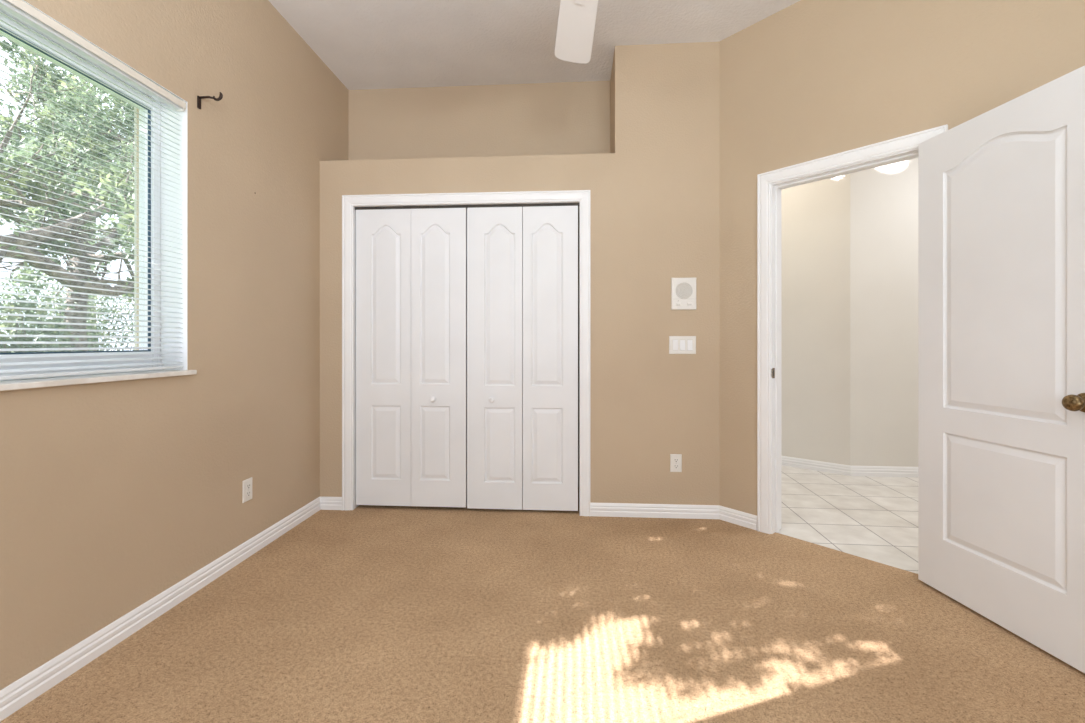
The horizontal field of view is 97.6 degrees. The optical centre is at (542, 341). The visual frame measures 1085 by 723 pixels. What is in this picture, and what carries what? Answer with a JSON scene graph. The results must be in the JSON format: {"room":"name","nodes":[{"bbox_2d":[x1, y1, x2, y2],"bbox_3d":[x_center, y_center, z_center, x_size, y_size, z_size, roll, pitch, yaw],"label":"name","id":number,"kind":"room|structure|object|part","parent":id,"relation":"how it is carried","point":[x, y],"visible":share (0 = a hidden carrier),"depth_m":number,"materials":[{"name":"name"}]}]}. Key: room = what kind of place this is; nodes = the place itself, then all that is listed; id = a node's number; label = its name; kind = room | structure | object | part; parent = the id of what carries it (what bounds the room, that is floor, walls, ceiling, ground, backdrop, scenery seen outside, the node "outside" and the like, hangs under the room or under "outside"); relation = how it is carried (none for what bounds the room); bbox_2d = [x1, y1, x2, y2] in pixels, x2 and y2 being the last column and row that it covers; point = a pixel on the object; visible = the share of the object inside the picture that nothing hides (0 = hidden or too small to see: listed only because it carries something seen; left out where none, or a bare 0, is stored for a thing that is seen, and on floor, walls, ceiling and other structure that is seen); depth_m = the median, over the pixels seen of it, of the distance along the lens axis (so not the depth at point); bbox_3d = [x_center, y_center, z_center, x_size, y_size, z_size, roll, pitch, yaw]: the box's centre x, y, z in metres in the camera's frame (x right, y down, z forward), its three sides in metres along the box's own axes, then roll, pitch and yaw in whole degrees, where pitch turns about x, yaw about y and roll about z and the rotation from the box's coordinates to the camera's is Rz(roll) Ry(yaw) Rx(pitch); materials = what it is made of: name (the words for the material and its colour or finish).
{"room":"empty bedroom","nodes":[
{"label":"empty bedroom","id":0,"kind":"room"},
{"bbox_2d":[0,0,348,689],"bbox_3d":[-1.753,-0.270,1.319,0.252,3.290,5.100,0,0,4],"label":"wall","id":1,"kind":"structure","parent":0,"point":[113,494],"depth_m":2.17,"materials":[{"name":"beige paint"}]},
{"bbox_2d":[0,0,196,390],"bbox_3d":[-1.709,-0.460,1.349,0.221,1.210,1.575,0,0,4],"label":"window","id":2,"kind":"structure","parent":1,"relation":"in","point":[13,384],"depth_m":2.08,"materials":[{"name":"white plastic"}]},
{"bbox_2d":[0,0,185,379],"bbox_3d":[-1.637,-0.474,1.344,0.051,1.178,1.510,0,0,4],"label":"window blind","id":3,"kind":"object","parent":2,"relation":"attached to","point":[21,9],"visible":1,"depth_m":1.68,"materials":[{"name":"white plastic"}]},
{"bbox_3d":[-1.647,0.109,1.345,0.025,0.012,1.510,0,0,4],"label":"rail","id":4,"kind":"part","parent":3,"relation":"part of","materials":[{"name":"white plastic"}]},
{"bbox_3d":[-1.605,-0.460,1.970,0.024,1.130,0.005,0,0,4],"label":"ladder cord","id":5,"kind":"part","parent":3,"relation":"part of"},
{"bbox_3d":[-1.674,0.135,1.346,0.151,0.020,1.575,0,0,4],"label":"sill","id":6,"kind":"part","parent":2,"relation":"part of","materials":[{"name":"beige stone"}]},
{"bbox_2d":[0,496,341,721],"bbox_3d":[-1.565,1.083,1.028,0.161,0.084,4.345,0,0,4],"label":"baseboard","id":7,"kind":"structure","parent":1,"relation":"attached to","point":[13,697],"depth_m":1.84,"materials":[{"name":"white paint"}]},
{"bbox_2d":[197,92,222,108],"bbox_3d":[-1.512,-1.101,2.164,0.116,0.072,0.018,0,0,4],"label":"curtain bracket","id":8,"kind":"object","parent":1,"relation":"attached to","point":[220,97],"visible":1,"depth_m":2.16,"materials":[{"name":"brown metal"}]},
{"bbox_3d":[-1.567,-1.093,2.167,0.007,0.056,0.018,0,0,4],"label":"mounting plate","id":9,"kind":"part","parent":8,"relation":"part of","materials":[{"name":"brown metal"}]},
{"bbox_3d":[-1.534,-1.114,2.165,0.065,0.015,0.011,0,0,4],"label":"arm","id":10,"kind":"part","parent":8,"relation":"part of","materials":[{"name":"brown metal"}]},
{"bbox_2d":[242,477,251,502],"bbox_3d":[-1.544,0.776,2.491,0.009,0.114,0.072,0,0,4],"label":"wall outlet","id":11,"kind":"object","parent":1,"relation":"attached to","point":[246,484],"visible":1,"depth_m":2.48,"materials":[{"name":"white plastic"}]},
{"bbox_2d":[320,42,718,504],"bbox_3d":[-0.138,-0.395,3.366,2.700,3.040,0.510,0,0,4],"label":"wall","id":12,"kind":"structure","parent":0,"point":[654,197],"depth_m":3.06,"materials":[{"name":"beige paint"}]},
{"bbox_2d":[356,208,466,506],"bbox_3d":[-0.884,0.101,3.178,0.751,1.996,0.065,0,0,4],"label":"door","id":13,"kind":"structure","parent":12,"relation":"in","point":[411,264],"depth_m":3.18,"materials":[{"name":"white paint"}]},
{"bbox_2d":[342,190,589,515],"bbox_3d":[-0.511,0.072,3.182,1.652,2.105,0.128,0,0,4],"label":"door frame","id":14,"kind":"structure","parent":12,"relation":"attached to","point":[350,204],"depth_m":3.14,"materials":[{"name":"white paint"}]},
{"bbox_2d":[349,81,609,159],"bbox_3d":[-0.486,-1.567,3.595,2.175,0.695,0.100,0,0,4],"label":"wall niche","id":15,"kind":"object","parent":12,"relation":"in","point":[560,118],"visible":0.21,"depth_m":3.54,"materials":[{"name":"beige paint"}]},
{"bbox_2d":[467,206,577,510],"bbox_3d":[-0.135,0.104,3.128,0.734,2.002,0.065,0,0,4],"label":"door","id":16,"kind":"structure","parent":12,"relation":"in","point":[522,263],"depth_m":3.13,"materials":[{"name":"white paint"}]},
{"bbox_2d":[590,502,756,529],"bbox_3d":[0.814,1.083,3.024,1.006,0.084,0.152,0,0,13],"label":"baseboard","id":17,"kind":"structure","parent":12,"relation":"attached to","point":[723,513],"depth_m":3.04,"materials":[{"name":"white paint"}]},
{"bbox_2d":[670,454,681,471],"bbox_3d":[0.855,0.776,3.041,0.072,0.114,0.009,0,0,4],"label":"wall outlet","id":18,"kind":"object","parent":12,"relation":"attached to","point":[675,459],"visible":1,"depth_m":3.04,"materials":[{"name":"white plastic"}]},
{"bbox_2d":[669,336,695,353],"bbox_3d":[0.896,0.019,3.037,0.168,0.115,0.012,0,0,4],"label":"light switch","id":19,"kind":"object","parent":12,"relation":"attached to","point":[677,344],"visible":1,"depth_m":3.04,"materials":[{"name":"white plastic"}]},
{"bbox_2d":[671,278,695,309],"bbox_3d":[0.903,-0.308,3.033,0.158,0.206,0.018,0,0,4],"label":"intercom","id":20,"kind":"object","parent":12,"relation":"attached to","point":[683,290],"visible":1,"depth_m":3.03,"materials":[{"name":"white plastic"}]},
{"bbox_2d":[676,282,692,298],"bbox_3d":[0.902,-0.327,3.026,0.106,0.106,0.003,0,0,4],"label":"speaker grille","id":21,"kind":"object","parent":20,"relation":"attached to","point":[684,290],"depth_m":3.03,"materials":[{"name":"grey plastic"}]},
{"bbox_2d":[268,0,799,89],"bbox_3d":[1.794,-1.965,2.186,7.310,0.100,7.400,0,0,4],"label":"ceiling","id":22,"kind":"structure","parent":0,"point":[366,44],"depth_m":2.95,"materials":[{"name":"paint"}]},
{"bbox_2d":[555,0,597,63],"bbox_3d":[0.124,-1.550,1.416,1.264,0.730,1.236,0,0,4],"label":"ceiling fan","id":23,"kind":"object","parent":22,"relation":"hanging from","point":[577,18],"visible":1,"depth_m":1.83,"materials":[{"name":"white wood"}]},
{"bbox_3d":[0.131,-1.197,1.582,0.035,0.010,0.195,0,0,-1],"label":"blade arm","id":24,"kind":"part","parent":23,"relation":"part of"},
{"bbox_2d":[0,465,1084,722],"bbox_3d":[1.868,1.140,2.181,6.960,0.030,7.200,0,0,4],"label":"floor","id":25,"kind":"structure","parent":0,"point":[365,613],"depth_m":1.84,"materials":[{"name":"beige carpet"}]},
{"bbox_2d":[578,207,578,486],"bbox_3d":[-0.522,0.003,3.535,2.110,2.245,0.575,0,0,4],"label":"wall","id":26,"kind":"structure","parent":0,"point":[578,207],"depth_m":3.69,"materials":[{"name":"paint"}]},
{"bbox_2d":[781,158,917,466],"bbox_3d":[3.218,-0.392,4.244,4.535,3.046,0.807,0,0,19],"label":"wall","id":27,"kind":"structure","parent":0,"point":[849,242],"depth_m":4.02,"materials":[{"name":"beige paint"}]},
{"bbox_2d":[781,456,917,476],"bbox_3d":[3.199,1.089,4.192,4.544,0.084,0.728,0,0,19],"label":"baseboard","id":28,"kind":"structure","parent":27,"relation":"attached to","point":[880,471],"depth_m":4.01,"materials":[{"name":"white paint"}]},
{"bbox_2d":[719,0,1084,515],"bbox_3d":[1.887,-0.395,2.259,0.130,3.040,2.157,0,0,-41],"label":"wall","id":29,"kind":"structure","parent":0,"point":[809,80],"depth_m":2.56,"materials":[{"name":"beige paint"}]},
{"bbox_2d":[757,124,947,533],"bbox_3d":[1.628,0.065,2.554,0.167,2.121,0.870,0,0,-41],"label":"door frame","id":30,"kind":"structure","parent":29,"relation":"attached to","point":[770,184],"depth_m":2.79,"materials":[{"name":"white paint"}]},
{"bbox_2d":[918,66,1084,672],"bbox_3d":[1.788,0.092,1.873,0.164,2.038,0.720,0,0,-10],"label":"door","id":31,"kind":"structure","parent":29,"relation":"in","point":[1001,191],"depth_m":1.83,"materials":[{"name":"white paint"}]},
{"bbox_3d":[1.785,0.203,1.585,0.065,0.066,0.066,0,0,-5],"label":"knob","id":32,"kind":"part","parent":31,"relation":"part of","materials":[{"name":"gold metal"}]},
{"label":"outside","id":33,"kind":"structure","parent":0,"visible":0},
{"bbox_3d":[-30.220,1.450,12.026,58.100,0.150,100.000,0,0,4],"label":"ground","id":34,"kind":"structure","parent":33,"visible":0},
{"bbox_2d":[0,295,82,352],"bbox_3d":[-6.933,0.392,6.328,1.272,2.027,1.250,0,0,4],"label":"shrub","id":35,"kind":"object","parent":34,"relation":"on","point":[30,305],"visible":0.16,"depth_m":6.32,"materials":[{"name":"green plant"}]},
{"bbox_3d":[-6.944,0.469,6.340,0.830,1.826,0.791,0,0,4],"label":"stem","id":36,"kind":"part","parent":35,"relation":"part of","materials":[{"name":"plant"}]},
{"bbox_2d":[0,61,133,308],"bbox_3d":[-5.155,-0.985,4.245,4.216,4.766,5.112,0,0,-33],"label":"oak tree","id":37,"kind":"object","parent":34,"relation":"on","point":[3,146],"visible":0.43,"depth_m":4.92,"materials":[{"name":"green plant"}]},
{"bbox_2d":[0,73,133,350],"bbox_3d":[-9.382,-1.773,9.593,6.926,6.326,5.974,0,0,0],"label":"oak tree","id":38,"kind":"object","parent":34,"relation":"on","point":[72,213],"visible":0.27,"depth_m":8.65,"materials":[{"name":"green plant"}]},
{"bbox_2d":[0,35,133,350],"bbox_3d":[-14.967,-5.303,15.756,12.271,13.384,10.109,0,0,-40],"label":"oak tree","id":39,"kind":"object","parent":34,"relation":"on","point":[14,45],"visible":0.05,"depth_m":12.89,"materials":[{"name":"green plant"}]},
{"bbox_2d":[0,273,133,351],"bbox_3d":[-13.476,-0.293,13.231,3.659,3.341,3.627,0,0,4],"label":"shrub","id":40,"kind":"object","parent":34,"relation":"on","point":[107,310],"visible":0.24,"depth_m":13.21,"materials":[{"name":"green plant"}]},
{"bbox_3d":[-13.436,-0.058,13.213,2.446,2.888,2.320,0,0,4],"label":"stem","id":41,"kind":"part","parent":40,"relation":"part of","materials":[{"name":"plant"}]}
]}

